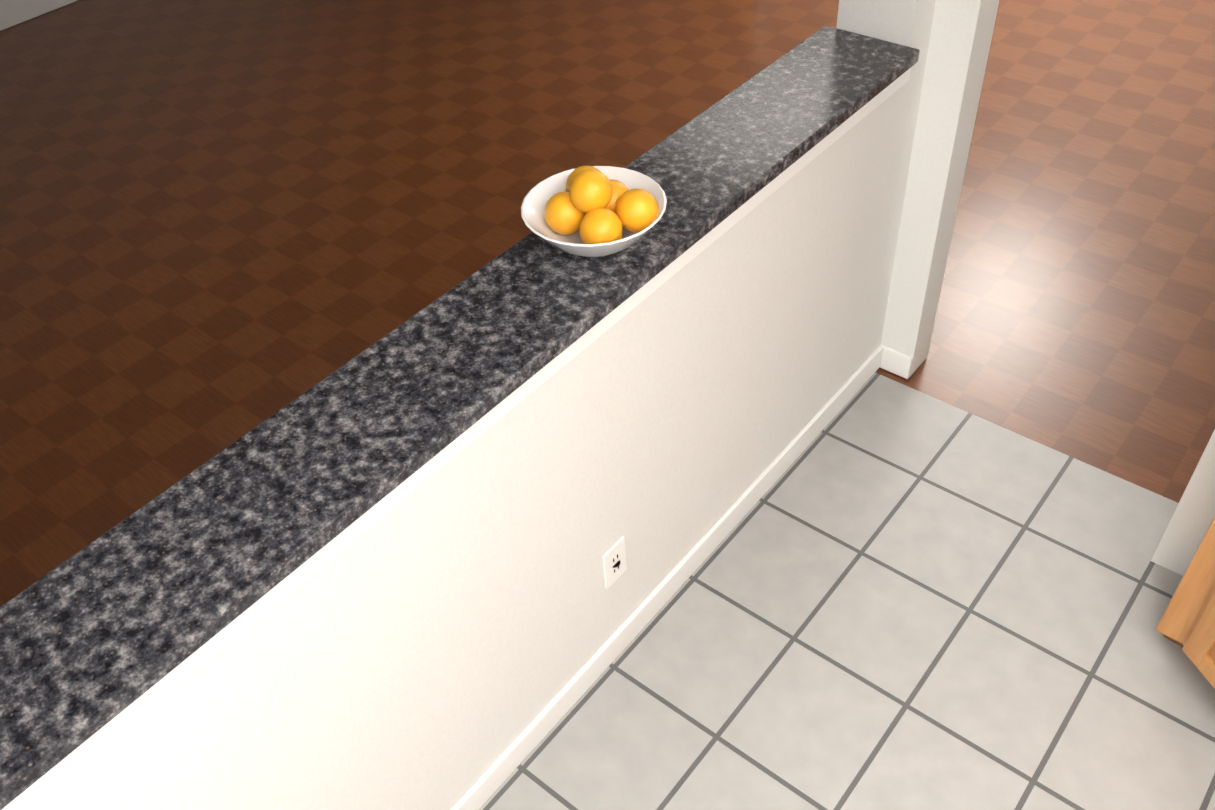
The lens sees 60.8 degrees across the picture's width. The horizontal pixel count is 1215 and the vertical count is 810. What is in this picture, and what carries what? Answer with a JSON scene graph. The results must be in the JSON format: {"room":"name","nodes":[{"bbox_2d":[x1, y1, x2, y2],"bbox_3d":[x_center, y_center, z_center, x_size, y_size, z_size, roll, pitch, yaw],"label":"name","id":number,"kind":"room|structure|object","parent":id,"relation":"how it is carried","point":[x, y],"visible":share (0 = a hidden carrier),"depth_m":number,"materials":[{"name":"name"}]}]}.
{"room":"kitchen","nodes":[
{"label":"kitchen","id":0,"kind":"room"},
{"bbox_2d":[0,0,77,30],"bbox_3d":[-3.450,-2.959,4.867,0.100,2.450,10.400,28,52,29],"label":"wall","id":1,"kind":"structure","parent":0,"point":[13,12],"depth_m":5.73,"materials":[{"name":"grey"}]},
{"bbox_2d":[2,0,935,809],"bbox_3d":[-1.022,0.492,1.036,0.212,2.450,5.500,28,52,29],"label":"wall","id":2,"kind":"structure","parent":0,"point":[438,630],"depth_m":2.06,"materials":[{"name":"white paint"}]},
{"bbox_2d":[0,26,919,809],"bbox_3d":[-1.051,0.621,1.108,0.260,0.033,5.375,28,52,29],"label":"countertop","id":3,"kind":"structure","parent":2,"relation":"on","point":[100,632],"depth_m":1.62,"materials":[{"name":"stone"}]},
{"bbox_2d":[521,166,666,257],"bbox_3d":[-0.025,-0.365,1.915,0.270,0.155,0.270,28,52,29],"label":"fruit bowl","id":4,"kind":"object","parent":3,"relation":"on","point":[594,211],"visible":1,"depth_m":1.88,"materials":[{"name":"white"}]},
{"bbox_2d":[602,536,626,588],"bbox_3d":[0.015,0.360,2.368,0.031,0.118,0.072,28,52,29],"label":"electrical outlet","id":5,"kind":"object","parent":2,"relation":"attached to","point":[614,562],"visible":1,"depth_m":2.36,"materials":[{"name":"white plastic"}]},
{"bbox_2d":[451,344,898,809],"bbox_3d":[-0.862,1.392,1.795,0.040,0.085,5.500,28,52,29],"label":"baseboard","id":6,"kind":"structure","parent":2,"relation":"attached to","point":[505,764],"depth_m":2.64,"materials":[{"name":"white wood"}]},
{"bbox_2d":[0,0,1214,606],"bbox_3d":[-0.032,-0.308,3.612,8.750,0.056,10.600,28,52,29],"label":"floor","id":7,"kind":"structure","parent":0,"point":[224,224],"depth_m":4.13,"materials":[{"name":"brown wood"}]},
{"bbox_2d":[479,372,1214,809],"bbox_3d":[0.326,2.066,1.060,3.540,0.020,5.460,28,52,29],"label":"floor","id":8,"kind":"structure","parent":0,"point":[891,594],"depth_m":2.53,"materials":[{"name":"grey tile"}]},
{"bbox_2d":[1155,516,1214,688],"bbox_3d":[1.456,0.400,2.065,0.518,0.864,0.601,28,52,29],"label":"base cabinet","id":9,"kind":"object","parent":8,"relation":"on","point":[1187,623],"visible":1,"depth_m":1.91,"materials":[{"name":"brown wood"}]},
{"bbox_2d":[881,0,998,376],"bbox_3d":[1.112,-0.900,2.309,1.140,2.450,0.120,28,52,29],"label":"wall","id":10,"kind":"structure","parent":0,"point":[961,34],"depth_m":2.77,"materials":[{"name":"white paint"}]},
{"bbox_2d":[1151,430,1214,575],"bbox_3d":[2.438,-0.084,1.337,2.520,2.450,0.400,28,52,29],"label":"wall","id":11,"kind":"structure","parent":0,"point":[1187,527],"depth_m":2.54,"materials":[{"name":"white paint"}]}
]}

